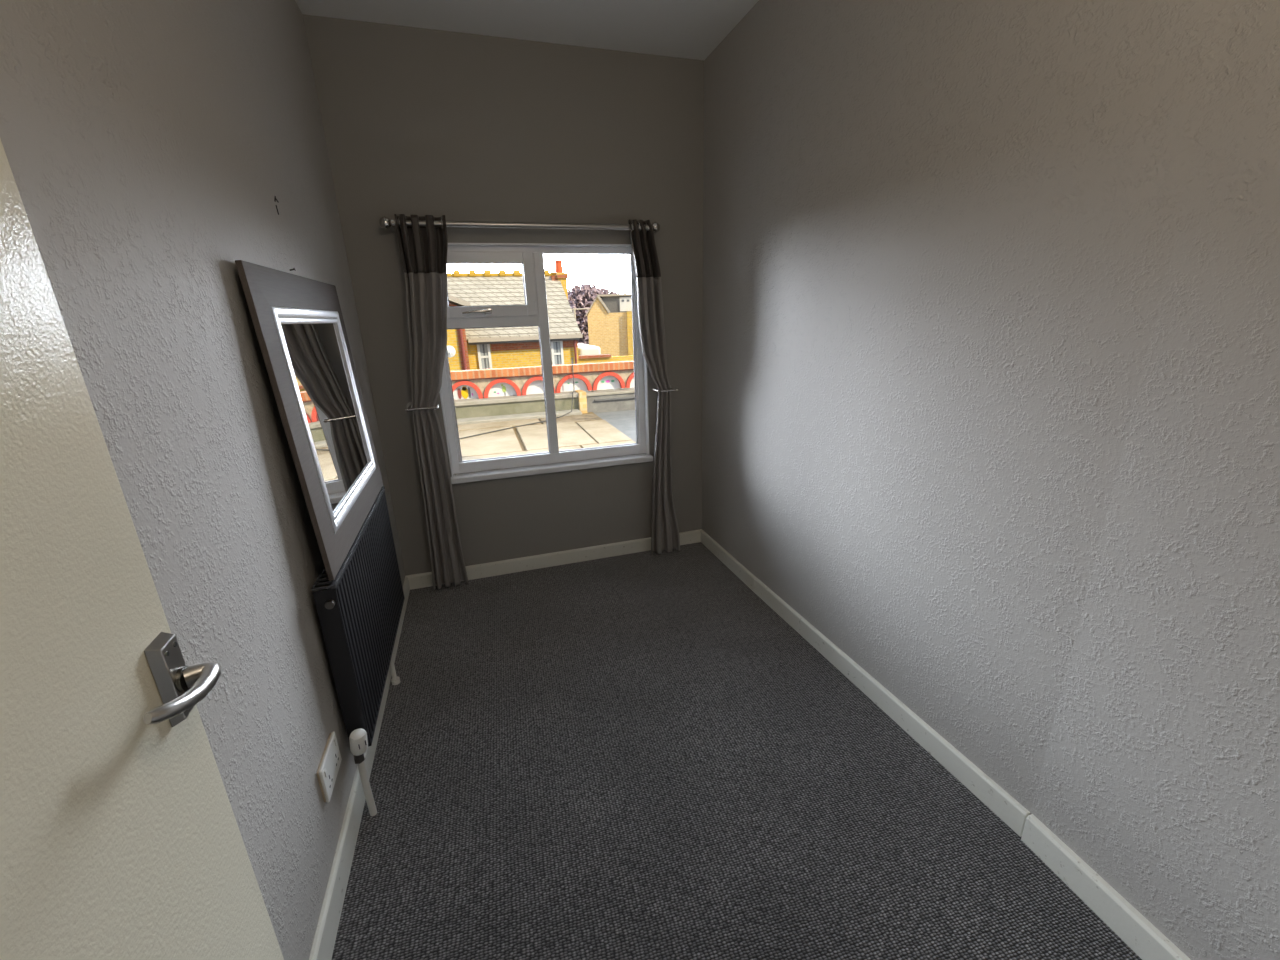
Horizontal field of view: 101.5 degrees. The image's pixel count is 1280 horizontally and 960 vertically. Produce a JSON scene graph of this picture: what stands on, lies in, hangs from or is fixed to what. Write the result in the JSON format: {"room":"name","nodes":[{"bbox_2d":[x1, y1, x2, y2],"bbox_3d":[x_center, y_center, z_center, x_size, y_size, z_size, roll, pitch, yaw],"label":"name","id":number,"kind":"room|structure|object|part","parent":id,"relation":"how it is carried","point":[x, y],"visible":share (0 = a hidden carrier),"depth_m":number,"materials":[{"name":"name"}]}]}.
{"room":"empty bedroom","nodes":[
{"label":"empty bedroom","id":0,"kind":"room"},
{"bbox_2d":[0,0,404,959],"bbox_3d":[-0.831,-0.072,0.668,0.153,2.789,4.360,-7,18,-16],"label":"wall","id":1,"kind":"structure","parent":0,"point":[152,148],"depth_m":1.07,"materials":[{"name":"white paint"}]},
{"bbox_2d":[0,138,283,959],"bbox_3d":[-0.457,0.432,0.355,0.097,1.968,0.800,-8,18,-18],"label":"door","id":2,"kind":"structure","parent":1,"relation":"in","point":[121,838],"depth_m":0.53,"materials":[{"name":"beige"}]},
{"bbox_3d":[-0.581,0.246,0.650,0.014,0.111,0.042,-8,18,-18],"label":"handle","id":3,"kind":"part","parent":2,"relation":"part of","materials":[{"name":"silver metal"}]},
{"bbox_3d":[-0.535,0.251,0.619,0.042,0.043,0.130,-10,19,-24],"label":"handle lever","id":4,"kind":"part","parent":2,"relation":"part of","materials":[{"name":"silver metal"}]},
{"bbox_2d":[316,731,341,802],"bbox_3d":[-0.870,0.803,1.468,0.017,0.106,0.153,-7,18,-16],"label":"wall socket","id":5,"kind":"object","parent":1,"relation":"attached to","point":[330,762],"visible":1,"depth_m":1.45,"materials":[{"name":"beige plastic"}]},
{"bbox_2d":[311,486,404,815],"bbox_3d":[-1.020,0.558,2.001,0.085,0.801,1.047,-7,18,-16],"label":"radiator","id":6,"kind":"object","parent":1,"relation":"attached to","point":[359,611],"visible":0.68,"depth_m":1.71,"materials":[{"name":"black metal"}]},
{"bbox_2d":[235,260,382,580],"bbox_3d":[-1.062,-0.249,1.806,0.061,0.852,0.965,-7,18,-16],"label":"mirror","id":7,"kind":"object","parent":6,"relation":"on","point":[298,322],"visible":1,"depth_m":1.62,"materials":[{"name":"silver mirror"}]},
{"bbox_3d":[-1.057,-0.250,1.808,0.021,0.649,0.761,-10,19,-15],"label":"trim","id":8,"kind":"part","parent":7,"relation":"part of","materials":[{"name":"white mirror"}]},
{"bbox_3d":[-1.063,-0.249,1.806,0.006,0.565,0.677,-10,19,-15],"label":"glass","id":9,"kind":"part","parent":7,"relation":"part of","materials":[{"name":"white mirror"}]},
{"bbox_3d":[-0.887,0.564,1.557,0.055,0.530,0.003,-7,18,-16],"label":"panel","id":10,"kind":"part","parent":6,"relation":"part of","materials":[{"name":"black metal"}]},
{"bbox_2d":[311,486,384,591],"bbox_3d":[-1.039,0.172,1.917,0.060,0.012,0.974,-7,18,-16],"label":"grille","id":11,"kind":"object","parent":6,"relation":"attached to","point":[334,584],"depth_m":1.65,"materials":[{"name":"grey metal"}]},
{"bbox_3d":[-1.014,0.438,2.006,0.022,0.568,0.966,-7,18,-16],"label":"panel","id":12,"kind":"part","parent":6,"relation":"part of","materials":[{"name":"black metal"}]},
{"bbox_2d":[309,577,409,959],"bbox_3d":[-0.891,1.033,1.631,0.015,0.108,3.142,-7,18,-16],"label":"baseboard","id":13,"kind":"structure","parent":1,"relation":"attached to","point":[323,944],"depth_m":1.48,"materials":[{"name":"white wood"}]},
{"bbox_2d":[302,14,703,575],"bbox_3d":[-0.508,-0.792,3.094,2.292,2.889,0.270,-7,18,-16],"label":"wall","id":14,"kind":"structure","parent":0,"point":[458,126],"depth_m":2.72,"materials":[{"name":"grey paint"}]},
{"bbox_2d":[405,402,438,411],"bbox_3d":[-1.156,-0.388,2.776,0.169,0.040,0.142,-7,18,-16],"label":"tieback","id":15,"kind":"object","parent":14,"relation":"attached to","point":[409,405],"visible":0.98,"depth_m":2.73,"materials":[{"name":"grey metal"}]},
{"bbox_2d":[379,216,659,233],"bbox_3d":[-0.572,-1.310,2.699,1.409,0.060,0.125,-7,18,-16],"label":"pole","id":16,"kind":"object","parent":14,"relation":"attached to","point":[385,222],"visible":0.91,"depth_m":2.65,"materials":[{"name":"grey metal"}]},
{"bbox_2d":[394,214,468,588],"bbox_3d":[-1.073,-0.330,2.795,0.324,1.962,0.080,-7,18,-16],"label":"curtain","id":17,"kind":"object","parent":16,"relation":"hanging from","point":[423,250],"visible":1,"depth_m":2.71,"materials":[{"name":"grey fabric"}]},
{"bbox_3d":[-0.563,-1.300,2.669,1.275,0.028,0.028,-7,18,-16],"label":"rod","id":18,"kind":"part","parent":16,"relation":"part of","materials":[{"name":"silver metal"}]},
{"bbox_2d":[628,219,680,555],"bbox_3d":[0.095,-0.469,3.147,0.279,1.980,0.091,-7,18,-16],"label":"curtain","id":19,"kind":"object","parent":16,"relation":"hanging from","point":[665,536],"visible":0.98,"depth_m":3.08,"materials":[{"name":"grey fabric"}]},
{"bbox_2d":[440,243,652,483],"bbox_3d":[-0.568,-0.687,3.110,1.219,1.293,0.362,-7,18,-16],"label":"window","id":20,"kind":"structure","parent":14,"relation":"in","point":[534,312],"depth_m":2.98,"materials":[{"name":"white plastic"}]},
{"bbox_3d":[-0.873,-0.902,2.804,0.156,0.030,0.041,-7,18,-16],"label":"handle","id":21,"kind":"part","parent":20,"relation":"part of","materials":[{"name":"silver metal"}]},
{"bbox_3d":[-0.824,-1.055,2.830,0.515,0.329,0.061,-7,18,-16],"label":"sash","id":22,"kind":"part","parent":20,"relation":"part of","materials":[{"name":"white plastic"}]},
{"bbox_3d":[-0.512,-0.077,3.176,1.219,0.034,0.112,-7,18,-16],"label":"sill","id":23,"kind":"part","parent":20,"relation":"part of","materials":[{"name":"white plastic"}]},
{"bbox_2d":[405,529,701,589],"bbox_3d":[-0.472,0.494,3.338,1.892,0.088,0.018,-7,18,-16],"label":"baseboard","id":24,"kind":"structure","parent":14,"relation":"attached to","point":[421,580],"depth_m":3.31,"materials":[{"name":"white wood"}]},
{"bbox_2d":[653,385,678,392],"bbox_3d":[0.149,-0.548,3.159,0.134,0.040,0.142,-7,18,-16],"label":"tieback","id":25,"kind":"object","parent":14,"relation":"attached to","point":[671,389],"visible":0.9,"depth_m":3.10,"materials":[{"name":"grey metal"}]},
{"bbox_2d":[295,0,758,59],"bbox_3d":[0.103,-1.623,0.654,2.292,0.120,4.630,-7,18,-16],"label":"ceiling","id":26,"kind":"structure","parent":0,"point":[689,29],"depth_m":2.35,"materials":[{"name":"white paint"}]},
{"bbox_2d":[331,542,1141,959],"bbox_3d":[0.225,1.172,1.422,2.192,0.100,4.410,-7,18,-16],"label":"floor","id":27,"kind":"structure","parent":0,"point":[633,756],"depth_m":1.67,"materials":[{"name":"grey carpet"}]},
{"bbox_2d":[702,0,1279,959],"bbox_3d":[1.160,-0.319,1.251,0.253,2.789,4.360,-7,18,-16],"label":"wall","id":28,"kind":"structure","parent":0,"point":[990,384],"depth_m":1.36,"materials":[{"name":"white paint"}]},
{"bbox_2d":[701,530,1190,959],"bbox_3d":[0.841,0.771,2.315,0.066,0.092,2.793,-7,18,-17],"label":"baseboard","id":29,"kind":"structure","parent":28,"relation":"attached to","point":[1010,811],"depth_m":1.60,"materials":[{"name":"white wood"}]},
{"label":"outside","id":30,"kind":"structure","parent":0,"visible":0},
{"bbox_3d":[-10.235,-19.989,80.225,150.000,0.300,156.370,-7,18,-16],"label":"street","id":31,"kind":"object","parent":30,"visible":0},
{"bbox_2d":[447,260,582,370],"bbox_3d":[-9.172,-5.097,20.738,13.300,6.860,10.206,-7,18,-16],"label":"house","id":32,"kind":"structure","parent":31,"relation":"on","point":[503,347],"depth_m":19.38,"materials":[{"name":"yellow brick"}]},
{"bbox_3d":[-6.077,-4.120,16.746,0.409,0.380,0.337,7,19,26],"label":"satellite dish","id":33,"kind":"part","parent":32,"relation":"part of","materials":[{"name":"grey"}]},
{"bbox_3d":[-5.566,-4.401,18.715,0.260,0.896,0.008,-7,18,-16],"label":"pane","id":34,"kind":"part","parent":32,"relation":"part of","materials":[{"name":"grey glass"}]},
{"bbox_2d":[479,344,489,368],"bbox_3d":[-5.563,-4.397,18.708,0.260,0.900,0.007,-7,18,-16],"label":"window","id":35,"kind":"structure","parent":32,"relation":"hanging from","point":[484,349],"depth_m":18.68,"materials":[{"name":"white"}]},
{"bbox_3d":[-3.078,-4.690,19.450,0.260,0.896,0.008,-7,18,-16],"label":"pane","id":36,"kind":"part","parent":32,"relation":"part of","materials":[{"name":"grey glass"}]},
{"bbox_2d":[553,341,561,364],"bbox_3d":[-3.075,-4.686,19.443,0.260,0.900,0.007,-7,18,-16],"label":"window","id":37,"kind":"structure","parent":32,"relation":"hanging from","point":[557,345],"depth_m":19.41,"materials":[{"name":"white glass"}]},
{"bbox_2d":[555,260,562,272],"bbox_3d":[-3.448,-9.062,22.196,0.338,0.520,0.338,-7,18,-16],"label":"chimney pot","id":38,"kind":"object","parent":32,"relation":"on","point":[558,263],"depth_m":22.10,"materials":[{"name":"brown ceramic"}]},
{"bbox_3d":[-3.445,-8.749,22.567,0.480,0.140,1.260,-7,18,-16],"label":"chimney crown","id":39,"kind":"part","parent":32,"relation":"part of","materials":[{"name":"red brick"}]},
{"bbox_2d":[513,412,601,450],"bbox_3d":[-2.320,1.380,5.379,4.655,3.288,3.450,-7,18,-16],"label":"flat roof","id":40,"kind":"structure","parent":31,"relation":"on","point":[520,441],"depth_m":5.69,"materials":[{"name":"brown"}]},
{"bbox_2d":[458,426,521,456],"bbox_3d":[-1.974,-0.361,5.359,1.395,0.024,1.270,-7,18,-16],"label":"paving slab","id":41,"kind":"object","parent":40,"relation":"on","point":[503,441],"visible":0.29,"depth_m":5.35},
{"bbox_2d":[458,418,540,430],"bbox_3d":[-2.617,-0.547,6.016,2.900,0.024,0.340,-7,18,-16],"label":"paving slab","id":42,"kind":"object","parent":40,"relation":"on","point":[512,423],"visible":0.33,"depth_m":6.25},
{"bbox_2d":[462,446,581,460],"bbox_3d":[-1.042,-0.054,4.286,1.380,0.024,1.380,-7,18,-16],"label":"paving slab","id":43,"kind":"object","parent":40,"relation":"on","point":[570,447],"visible":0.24,"depth_m":4.87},
{"bbox_2d":[454,388,634,424],"bbox_3d":[-0.228,-1.089,7.124,10.200,0.283,0.540,-7,18,-16],"label":"wall","id":44,"kind":"structure","parent":40,"relation":"on","point":[530,406],"depth_m":6.73,"materials":[{"name":"beige concrete"}]},
{"bbox_2d":[450,360,633,399],"bbox_3d":[-1.087,-1.345,6.976,7.260,0.364,0.190,-7,18,-16],"label":"wall","id":45,"kind":"structure","parent":44,"relation":"on","point":[494,382],"depth_m":6.85,"materials":[{"name":"red"}]},
{"bbox_3d":[-1.097,-1.302,7.027,7.260,0.252,0.055,-7,18,-16],"label":"panel","id":46,"kind":"part","parent":45,"relation":"part of","materials":[{"name":"red"}]},
{"bbox_2d":[516,422,596,450],"bbox_3d":[-0.934,-0.484,5.644,0.685,0.024,1.230,-7,18,-16],"label":"paving slab","id":47,"kind":"object","parent":40,"relation":"on","point":[534,437],"visible":0.74,"depth_m":5.53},
{"bbox_2d":[539,414,600,423],"bbox_3d":[-0.869,-0.750,6.484,0.700,0.024,0.430,-7,18,-16],"label":"paving slab","id":48,"kind":"object","parent":40,"relation":"on","point":[585,417],"visible":0.74,"depth_m":6.46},
{"bbox_2d":[575,390,586,413],"bbox_3d":[-0.801,-1.055,7.055,0.100,0.295,0.340,-7,18,-16],"label":"pier","id":49,"kind":"structure","parent":40,"relation":"on","point":[582,400],"depth_m":6.90,"materials":[{"name":"beige brick"}]},
{"bbox_2d":[577,420,631,443],"bbox_3d":[-0.419,-0.540,5.770,0.340,0.024,1.180,-7,18,-16],"label":"paving slab","id":50,"kind":"object","parent":40,"relation":"on","point":[601,431],"visible":0.79,"depth_m":5.67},
{"bbox_2d":[582,440,635,447],"bbox_3d":[-0.115,-0.169,4.558,0.525,0.024,1.380,-7,18,-16],"label":"paving slab","id":51,"kind":"object","parent":40,"relation":"on","point":[629,441],"visible":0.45,"depth_m":5.12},
{"bbox_3d":[-3.196,-0.210,5.001,1.150,0.024,1.270,-7,18,-16],"label":"paving slab","id":52,"kind":"object","parent":40,"relation":"on","visible":0},
{"bbox_2d":[459,359,574,438],"bbox_3d":[-2.022,-0.780,5.510,0.305,0.688,3.800,13,23,40],"label":"cable","id":53,"kind":"object","parent":52,"relation":"on","point":[572,359],"visible":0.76,"depth_m":6.16,"materials":[{"name":"black plastic"}]},
{"bbox_2d":[572,308,588,318],"bbox_3d":[-3.197,-6.645,28.164,1.202,5.000,0.118,-7,18,-16],"label":"street lamp","id":54,"kind":"object","parent":31,"relation":"on","point":[573,309],"visible":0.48,"depth_m":27.43,"materials":[{"name":"white metal"}]},
{"bbox_2d":[578,343,600,354],"bbox_3d":[-2.624,-4.502,24.072,0.900,3.330,4.000,-7,18,-16],"label":"outbuilding","id":55,"kind":"structure","parent":31,"relation":"on","point":[583,349],"depth_m":21.84,"materials":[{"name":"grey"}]},
{"bbox_2d":[567,283,624,344],"bbox_3d":[-3.667,-13.968,49.302,9.245,8.754,6.225,-7,18,-16],"label":"tree","id":56,"kind":"object","parent":31,"relation":"on","point":[583,296],"visible":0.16,"depth_m":46.75,"materials":[{"name":"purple plant"}]},
{"bbox_2d":[578,354,633,390],"bbox_3d":[-0.020,-3.684,21.618,5.100,3.080,0.500,-7,18,-16],"label":"wall","id":57,"kind":"structure","parent":31,"relation":"on","point":[597,358],"depth_m":20.62,"materials":[{"name":"yellow brick"}]},
{"bbox_2d":[585,294,632,355],"bbox_3d":[0.225,-8.637,32.956,6.700,5.720,7.250,-2,17,-1],"label":"house","id":58,"kind":"structure","parent":31,"relation":"on","point":[609,316],"depth_m":29.47,"materials":[{"name":"beige brick"}]},
{"bbox_2d":[594,410,635,441],"bbox_3d":[2.518,0.765,6.873,5.545,3.270,3.600,-7,18,-16],"label":"flat roof","id":59,"kind":"structure","parent":31,"relation":"on","point":[624,421],"depth_m":6.48,"materials":[{"name":"grey concrete"}]}
]}

